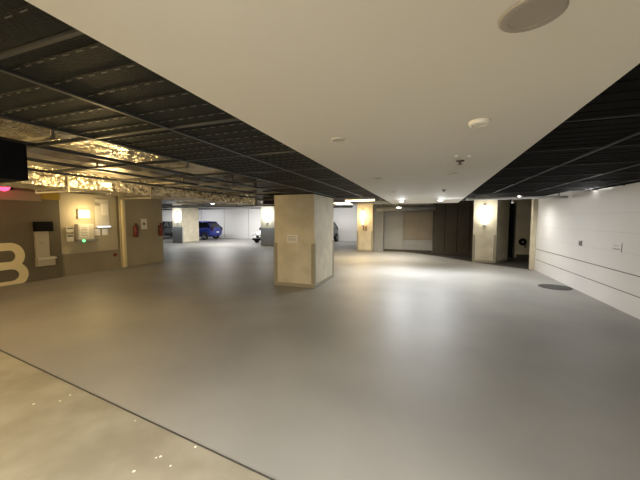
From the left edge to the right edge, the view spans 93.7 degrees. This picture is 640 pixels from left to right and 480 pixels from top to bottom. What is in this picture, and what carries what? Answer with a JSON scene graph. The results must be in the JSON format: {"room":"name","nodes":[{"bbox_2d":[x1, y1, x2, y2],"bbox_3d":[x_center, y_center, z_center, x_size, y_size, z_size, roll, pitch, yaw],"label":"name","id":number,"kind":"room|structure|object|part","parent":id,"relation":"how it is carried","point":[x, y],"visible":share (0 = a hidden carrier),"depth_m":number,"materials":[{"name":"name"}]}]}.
{"room":"parking garage","nodes":[
{"label":"parking garage","id":0,"kind":"room"},
{"bbox_2d":[0,187,62,285],"bbox_3d":[-9.898,0.114,1.672,0.450,2.750,14.420,1,4,20],"label":"wall","id":1,"kind":"structure","parent":0,"point":[17,217],"depth_m":7.71,"materials":[{"name":"brown paint"}]},
{"bbox_2d":[0,187,12,190],"bbox_3d":[-7.535,-1.282,7.134,0.220,0.240,0.350,1,4,20],"label":"lamp","id":2,"kind":"object","parent":1,"relation":"attached to","point":[1,188],"visible":0.44,"depth_m":7.12,"materials":[{"name":"pink plastic"}]},
{"bbox_2d":[0,243,28,286],"bbox_3d":[-7.617,0.589,7.376,0.006,1.036,0.695,1,4,20],"label":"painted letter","id":3,"kind":"object","parent":1,"relation":"attached to","point":[16,264],"visible":1,"depth_m":7.48,"materials":[{"name":"beige paint"}]},
{"bbox_2d":[0,190,40,200],"bbox_3d":[-8.887,-0.857,3.682,0.050,0.240,9.000,1,4,20],"label":"trim","id":4,"kind":"structure","parent":1,"relation":"attached to","point":[10,194],"depth_m":7.48,"materials":[{"name":"brown"}]},
{"bbox_2d":[32,221,56,266],"bbox_3d":[-7.312,0.099,7.981,0.150,1.180,0.420,1,4,20],"label":"ticket machine","id":5,"kind":"object","parent":1,"relation":"attached to","point":[41,230],"visible":1,"depth_m":7.92,"materials":[{"name":"beige metal"}]},
{"bbox_2d":[35,256,55,266],"bbox_3d":[-7.329,0.569,8.008,0.120,0.240,0.400,1,4,20],"label":"tray","id":6,"kind":"object","parent":5,"relation":"on","point":[40,261],"depth_m":7.94,"materials":[{"name":"beige plastic"}]},
{"bbox_2d":[41,193,59,199],"bbox_3d":[-7.287,-1.181,8.100,0.060,0.180,0.420,1,4,20],"label":"trim","id":7,"kind":"structure","parent":1,"relation":"attached to","point":[49,196],"depth_m":8.09,"materials":[{"name":"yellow paint"}]},
{"bbox_2d":[59,192,120,275],"bbox_3d":[-7.184,-0.394,9.287,0.385,2.750,1.780,1,4,20],"label":"wall","id":8,"kind":"structure","parent":0,"point":[90,256],"depth_m":9.12,"materials":[{"name":"beige paint"}]},
{"bbox_2d":[65,235,73,241],"bbox_3d":[-7.192,-0.054,8.626,0.064,0.200,0.190,1,4,20],"label":"card reader","id":9,"kind":"object","parent":8,"relation":"attached to","point":[69,238],"visible":1,"depth_m":8.59,"materials":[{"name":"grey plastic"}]},
{"bbox_2d":[65,227,73,232],"bbox_3d":[-7.192,-0.293,8.610,0.064,0.160,0.190,1,4,20],"label":"card reader","id":10,"kind":"object","parent":8,"relation":"attached to","point":[67,229],"visible":1,"depth_m":8.59,"materials":[{"name":"grey plastic"}]},
{"bbox_2d":[77,209,89,218],"bbox_3d":[-7.057,-0.778,8.960,0.058,0.280,0.340,1,4,20],"label":"lit panel","id":11,"kind":"object","parent":8,"relation":"attached to","point":[81,213],"visible":1,"depth_m":8.93,"materials":[{"name":"white plastic"}]},
{"bbox_2d":[75,224,98,241],"bbox_3d":[-6.973,-0.213,8.978,0.230,0.529,0.560,1,4,20],"label":"control box","id":12,"kind":"object","parent":8,"relation":"attached to","point":[83,232],"visible":1,"depth_m":8.88,"materials":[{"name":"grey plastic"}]},
{"bbox_2d":[75,238,98,241],"bbox_3d":[-6.987,0.006,8.998,0.200,0.070,0.560,1,4,20],"label":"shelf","id":13,"kind":"object","parent":12,"relation":"attached to","point":[77,239],"depth_m":8.88,"materials":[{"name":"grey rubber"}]},
{"bbox_2d":[94,229,99,235],"bbox_3d":[-6.952,-0.243,9.357,0.012,0.200,0.170,1,4,20],"label":"leaflet","id":14,"kind":"object","parent":8,"relation":"attached to","point":[96,231],"visible":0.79,"depth_m":9.35,"materials":[{"name":"white paper"}]},
{"bbox_2d":[94,199,109,225],"bbox_3d":[-6.889,-0.868,9.479,0.020,0.830,0.440,1,4,20],"label":"notice board","id":15,"kind":"object","parent":8,"relation":"attached to","point":[101,205],"visible":1,"depth_m":9.47,"materials":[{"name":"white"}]},
{"bbox_2d":[102,229,107,234],"bbox_3d":[-6.871,-0.258,9.583,0.012,0.200,0.170,1,4,20],"label":"leaflet","id":16,"kind":"object","parent":8,"relation":"attached to","point":[104,231],"visible":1,"depth_m":9.58,"materials":[{"name":"white paper"}]},
{"bbox_2d":[118,195,122,266],"bbox_3d":[-6.847,-0.453,10.184,0.410,2.750,0.140,1,4,20],"label":"wall","id":17,"kind":"structure","parent":0,"point":[119,197],"depth_m":10.07,"materials":[{"name":"beige paint"}]},
{"bbox_2d":[120,200,127,266],"bbox_3d":[-6.612,-0.213,10.116,0.090,2.280,0.100,1,4,20],"label":"trim","id":18,"kind":"structure","parent":17,"relation":"attached to","point":[122,202],"depth_m":10.08,"materials":[{"name":"beige"}]},
{"bbox_2d":[123,196,163,266],"bbox_3d":[-6.552,-0.505,10.959,0.440,2.750,1.520,1,4,20],"label":"wall","id":19,"kind":"structure","parent":0,"point":[147,248],"depth_m":10.85,"materials":[{"name":"beige paint"}]},
{"bbox_2d":[133,223,138,236],"bbox_3d":[-6.415,-0.337,10.465,0.160,0.480,0.173,1,4,20],"label":"fire extinguisher","id":20,"kind":"object","parent":19,"relation":"attached to","point":[135,228],"visible":1,"depth_m":10.40,"materials":[{"name":"red metal"}]},
{"bbox_2d":[141,219,146,228],"bbox_3d":[-6.355,-0.577,10.835,0.012,0.370,0.230,1,4,20],"label":"notice","id":21,"kind":"object","parent":19,"relation":"attached to","point":[143,221],"visible":1,"depth_m":10.83,"materials":[{"name":"white paper"}]},
{"bbox_2d":[158,223,163,235],"bbox_3d":[-6.062,-0.402,11.441,0.160,0.480,0.173,1,4,20],"label":"fire extinguisher","id":22,"kind":"object","parent":19,"relation":"attached to","point":[160,227],"visible":1,"depth_m":11.38,"materials":[{"name":"red metal"}]},
{"bbox_2d":[172,203,199,242],"bbox_3d":[-9.603,-1.202,21.489,0.874,2.740,1.632,1,4,20],"label":"concrete column","id":23,"kind":"structure","parent":0,"point":[186,230],"depth_m":20.91,"materials":[{"name":"beige concrete"}]},
{"bbox_2d":[162,205,356,240],"bbox_3d":[-5.950,-1.494,25.793,25.700,2.750,0.215,1,4,20],"label":"wall","id":24,"kind":"structure","parent":0,"point":[236,223],"depth_m":25.88,"materials":[{"name":"white paint"}]},
{"bbox_2d":[261,201,274,245],"bbox_3d":[-3.028,-1.013,18.650,0.974,2.740,0.932,1,4,20],"label":"concrete column","id":25,"kind":"structure","parent":0,"point":[267,228],"depth_m":18.23,"materials":[{"name":"beige concrete"}]},
{"bbox_2d":[274,194,333,287],"bbox_3d":[-0.367,-0.022,7.854,1.064,2.200,1.524,1,4,20],"label":"concrete column","id":26,"kind":"structure","parent":0,"point":[309,262],"depth_m":7.20,"materials":[{"name":"beige concrete"}]},
{"bbox_2d":[287,235,297,242],"bbox_3d":[-0.657,-0.031,7.150,0.290,0.190,0.013,1,4,20],"label":"paper notice","id":27,"kind":"object","parent":26,"relation":"attached to","point":[290,238],"visible":1,"depth_m":7.14,"materials":[{"name":"white paper"}]},
{"bbox_2d":[0,237,639,479],"bbox_3d":[-7.644,1.007,9.855,33.000,0.120,31.200,1,4,20],"label":"floor","id":28,"kind":"structure","parent":0,"point":[398,365],"depth_m":3.15,"materials":[{"name":"grey paint"}]},
{"bbox_2d":[0,350,274,479],"bbox_3d":[-8.952,1.254,6.230,33.252,0.108,0.026,2,4,27],"label":"trim","id":29,"kind":"structure","parent":28,"relation":"on","point":[175,433],"depth_m":2.36,"materials":[{"name":"grey metal"}]},
{"bbox_2d":[162,221,172,238],"bbox_3d":[-13.898,-0.885,26.042,2.060,1.498,4.050,0,4,0],"label":"parked car","id":30,"kind":"object","parent":28,"relation":"on","point":[168,225],"visible":0.13,"depth_m":25.85,"materials":[{"name":"grey paint"}]},
{"bbox_2d":[171,221,222,239],"bbox_3d":[-10.394,-0.847,25.317,3.950,1.518,2.060,1,4,13],"label":"hatchback car","id":31,"kind":"object","parent":28,"relation":"on","point":[207,229],"visible":0.5,"depth_m":24.37,"materials":[{"name":"blue paint"}]},
{"bbox_2d":[252,226,260,242],"bbox_3d":[-3.302,-0.625,22.129,2.060,1.498,4.050,1,4,20],"label":"parked car","id":32,"kind":"object","parent":28,"relation":"on","point":[256,235],"visible":0.27,"depth_m":20.47,"materials":[{"name":"white paint"}]},
{"bbox_2d":[333,222,338,241],"bbox_3d":[-0.001,-0.567,21.261,2.060,1.498,4.050,1,4,20],"label":"parked car","id":33,"kind":"object","parent":28,"relation":"on","point":[335,228],"visible":0.19,"depth_m":22.03,"materials":[{"name":"grey paint"}]},
{"bbox_2d":[374,198,384,250],"bbox_3d":[3.045,-0.800,15.465,0.480,2.740,0.300,1,4,20],"label":"wall pier","id":34,"kind":"object","parent":28,"relation":"on","point":[378,216],"visible":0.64,"depth_m":15.34,"materials":[{"name":"grey paint"}]},
{"bbox_2d":[538,284,572,289],"bbox_3d":[5.606,1.122,7.160,0.660,0.008,0.660,1,4,20],"label":"drain cover","id":35,"kind":"object","parent":28,"relation":"on","point":[548,286],"visible":1,"depth_m":7.10,"materials":[{"name":"grey metal"}]},
{"bbox_2d":[0,0,639,203],"bbox_3d":[0.511,-0.935,3.434,7.862,0.231,16.288,1,4,20],"label":"ceiling","id":36,"kind":"structure","parent":0,"point":[403,82],"depth_m":1.41,"materials":[{"name":"white paint"}]},
{"bbox_2d":[0,140,28,182],"bbox_3d":[-2.791,-0.594,2.192,1.040,0.303,0.540,1,4,20],"label":"sign box","id":37,"kind":"object","parent":36,"relation":"hanging from","point":[13,155],"visible":1,"depth_m":2.19,"materials":[{"name":"black plastic"}]},
{"bbox_2d":[101,181,111,186],"bbox_3d":[-3.304,-0.861,4.650,0.140,0.080,0.140,1,4,20],"label":"lamp","id":38,"kind":"object","parent":36,"relation":"attached to","point":[105,183],"visible":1,"depth_m":4.61,"materials":[{"name":"beige"}]},
{"bbox_2d":[0,118,230,175],"bbox_3d":[-2.331,-1.033,3.132,0.810,0.335,3.430,1,4,20],"label":"duct","id":39,"kind":"object","parent":36,"relation":"on","point":[11,129],"visible":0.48,"depth_m":3.02,"materials":[{"name":"silver"}]},
{"bbox_2d":[0,165,256,205],"bbox_3d":[-3.733,-1.081,6.031,0.810,0.505,7.930,1,4,20],"label":"duct","id":40,"kind":"object","parent":36,"relation":"hanging from","point":[50,183],"visible":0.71,"depth_m":5.43,"materials":[{"name":"silver"}]},
{"bbox_2d":[27,148,256,193],"bbox_3d":[-3.124,-1.167,4.687,0.960,0.395,6.430,1,4,20],"label":"duct","id":41,"kind":"object","parent":36,"relation":"on","point":[37,153],"visible":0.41,"depth_m":4.58,"materials":[{"name":"silver"}]},
{"bbox_2d":[468,118,490,127],"bbox_3d":[0.971,-0.711,1.828,0.124,0.022,0.124,1,4,20],"label":"smoke detector","id":42,"kind":"object","parent":36,"relation":"attached to","point":[481,122],"visible":1,"depth_m":1.80,"materials":[{"name":"beige plastic"}]},
{"bbox_2d":[498,0,568,32],"bbox_3d":[0.617,-0.656,0.874,0.170,0.006,0.170,1,4,20],"label":"ceiling speaker","id":43,"kind":"object","parent":36,"relation":"attached to","point":[525,15],"visible":1,"depth_m":0.87,"materials":[{"name":"beige plastic"}]},
{"bbox_2d":[162,174,512,205],"bbox_3d":[-7.644,-1.872,9.663,33.000,0.150,31.200,1,4,20],"label":"ceiling","id":44,"kind":"structure","parent":0,"point":[261,184],"depth_m":17.73,"materials":[{"name":"concrete"}]},
{"bbox_2d":[162,201,273,206],"bbox_3d":[-8.509,-2.213,18.474,19.400,0.337,0.099,1,4,20],"label":"pipe","id":45,"kind":"object","parent":44,"relation":"hanging from","point":[185,201],"visible":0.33,"depth_m":18.11,"materials":[{"name":"grey metal"}]},
{"bbox_2d":[162,204,335,207],"bbox_3d":[-8.272,-2.242,19.133,19.400,0.368,0.079,1,4,20],"label":"pipe","id":46,"kind":"object","parent":44,"relation":"hanging from","point":[333,204],"visible":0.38,"depth_m":18.35,"materials":[{"name":"grey metal"}]},
{"bbox_2d":[162,206,352,209],"bbox_3d":[-7.053,-2.472,22.512,19.400,0.357,0.138,1,4,20],"label":"pipe","id":47,"kind":"object","parent":44,"relation":"hanging from","point":[333,206],"visible":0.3,"depth_m":22.07,"materials":[{"name":"grey metal"}]},
{"bbox_2d":[263,190,289,204],"bbox_3d":[-1.339,-1.543,10.963,1.280,0.500,0.730,1,4,20],"label":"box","id":48,"kind":"object","parent":44,"relation":"hanging from","point":[269,201],"visible":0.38,"depth_m":10.74,"materials":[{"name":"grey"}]},
{"bbox_2d":[257,186,380,200],"bbox_3d":[-0.341,-1.566,9.819,5.050,0.478,0.059,1,4,20],"label":"pipe","id":49,"kind":"object","parent":44,"relation":"hanging from","point":[273,186],"visible":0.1,"depth_m":9.41,"materials":[{"name":"grey metal"}]},
{"bbox_2d":[333,201,350,203],"bbox_3d":[1.070,-1.951,14.610,0.850,0.350,0.140,1,4,20],"label":"lamp","id":50,"kind":"object","parent":44,"relation":"hanging from","point":[347,201],"visible":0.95,"depth_m":14.58,"materials":[{"name":"beige plastic"}]},
{"bbox_2d":[344,198,374,200],"bbox_3d":[1.585,-1.756,11.987,1.200,0.390,0.200,1,4,20],"label":"lamp","id":51,"kind":"object","parent":44,"relation":"hanging from","point":[361,199],"visible":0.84,"depth_m":11.87,"materials":[{"name":"beige plastic"}]},
{"bbox_2d":[351,202,389,203],"bbox_3d":[2.441,-1.771,12.742,2.300,0.458,0.079,1,4,20],"label":"pipe","id":52,"kind":"object","parent":44,"relation":"hanging from","point":[351,202],"visible":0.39,"depth_m":12.83,"materials":[{"name":"grey metal"}]},
{"bbox_2d":[377,199,435,211],"bbox_3d":[3.937,-1.690,13.806,2.600,0.755,0.280,1,4,20],"label":"duct","id":53,"kind":"object","parent":44,"relation":"hanging from","point":[405,208],"visible":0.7,"depth_m":13.70,"materials":[{"name":"grey metal"}]},
{"bbox_3d":[3.937,-1.453,13.821,2.600,0.280,0.280,1,4,20],"label":"casing","id":54,"kind":"part","parent":53,"relation":"part of","materials":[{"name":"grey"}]},
{"bbox_2d":[357,198,373,251],"bbox_3d":[2.378,-0.803,15.503,0.824,2.740,0.644,1,4,20],"label":"concrete column","id":55,"kind":"structure","parent":0,"point":[365,239],"depth_m":15.22,"materials":[{"name":"beige concrete"}]},
{"bbox_2d":[362,210,363,224],"bbox_3d":[2.162,-1.137,15.174,0.100,0.750,0.098,1,4,20],"label":"wall lamp","id":56,"kind":"object","parent":55,"relation":"attached to","point":[362,210],"visible":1,"depth_m":15.16,"materials":[{"name":"beige"}]},
{"bbox_2d":[384,200,432,250],"bbox_3d":[4.241,-0.793,15.274,2.820,2.750,0.250,1,4,20],"label":"wall","id":57,"kind":"structure","parent":0,"point":[410,230],"depth_m":15.09,"materials":[{"name":"grey paint"}]},
{"bbox_3d":[3.625,-0.486,15.415,1.280,1.920,0.040,1,4,20],"label":"wall panel","id":58,"kind":"part","parent":57,"relation":"part of","materials":[{"name":"grey paint"}]},
{"bbox_2d":[384,249,431,252],"bbox_3d":[4.255,0.540,15.208,2.650,0.100,0.030,1,4,20],"label":"baseboard","id":59,"kind":"structure","parent":57,"relation":"attached to","point":[399,250],"depth_m":15.12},
{"bbox_3d":[4.889,-0.715,14.938,1.330,1.400,0.050,1,4,20],"label":"wall panel","id":60,"kind":"part","parent":57,"relation":"part of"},
{"bbox_2d":[432,200,510,254],"bbox_3d":[7.012,-0.714,14.087,3.200,2.750,0.610,1,4,20],"label":"wall","id":61,"kind":"structure","parent":0,"point":[452,222],"depth_m":14.06,"materials":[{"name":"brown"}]},
{"bbox_2d":[507,203,514,256],"bbox_3d":[8.208,-0.419,13.057,0.240,2.300,0.570,1,4,20],"label":"door","id":62,"kind":"structure","parent":61,"relation":"in","point":[512,205],"depth_m":12.78,"materials":[{"name":"black plastic"}]},
{"bbox_2d":[472,200,509,262],"bbox_3d":[6.632,-0.543,11.608,1.270,2.740,1.220,2,4,27],"label":"concrete column","id":63,"kind":"structure","parent":0,"point":[490,240],"depth_m":11.26,"materials":[{"name":"beige concrete"}]},
{"bbox_2d":[483,205,486,224],"bbox_3d":[6.134,-0.919,11.156,0.100,0.750,0.098,1,4,20],"label":"wall lamp","id":64,"kind":"object","parent":63,"relation":"attached to","point":[485,206],"visible":1,"depth_m":11.14,"materials":[{"name":"beige"}]},
{"bbox_2d":[462,191,566,199],"bbox_3d":[5.332,-1.495,8.522,2.265,0.430,4.000,1,4,20],"label":"ceiling","id":65,"kind":"structure","parent":0,"point":[515,194],"depth_m":8.37,"materials":[{"name":"black metal"}]},
{"bbox_2d":[466,191,567,199],"bbox_3d":[4.975,-1.130,7.663,2.230,0.180,0.063,1,4,20],"label":"pipe","id":66,"kind":"object","parent":65,"relation":"hanging from","point":[558,196],"visible":0.96,"depth_m":7.61,"materials":[{"name":"grey metal"}]},
{"bbox_2d":[512,199,531,257],"bbox_3d":[9.670,-0.610,12.528,2.700,2.750,0.550,1,4,20],"label":"wall","id":67,"kind":"structure","parent":0,"point":[522,210],"depth_m":12.65,"materials":[{"name":"concrete"}]},
{"bbox_2d":[518,238,526,247],"bbox_3d":[8.527,0.131,12.621,0.303,0.420,0.142,1,4,20],"label":"coiled hose","id":68,"kind":"object","parent":67,"relation":"attached to","point":[521,239],"visible":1,"depth_m":12.57,"materials":[{"name":"black plastic"}]},
{"bbox_2d":[516,254,528,257],"bbox_3d":[9.499,0.709,12.363,2.450,0.140,0.040,1,4,20],"label":"baseboard","id":69,"kind":"structure","parent":67,"relation":"attached to","point":[517,255],"depth_m":12.69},
{"bbox_2d":[534,182,639,318],"bbox_3d":[3.604,0.230,-0.060,0.366,2.750,20.300,1,4,20],"label":"wall","id":70,"kind":"structure","parent":0,"point":[599,218],"depth_m":6.16,"materials":[{"name":"grey paint"}]},
{"bbox_2d":[529,199,537,269],"bbox_3d":[7.028,-0.189,9.595,0.470,2.300,0.200,1,4,20],"label":"trim","id":71,"kind":"structure","parent":70,"relation":"attached to","point":[534,201],"depth_m":9.59,"materials":[{"name":"concrete"}]},
{"bbox_2d":[612,242,621,251],"bbox_3d":[5.388,0.128,5.446,0.009,0.160,0.280,1,4,20],"label":"wall label","id":72,"kind":"object","parent":70,"relation":"attached to","point":[617,247],"visible":1,"depth_m":5.43,"materials":[{"name":"white paper"}]}
]}

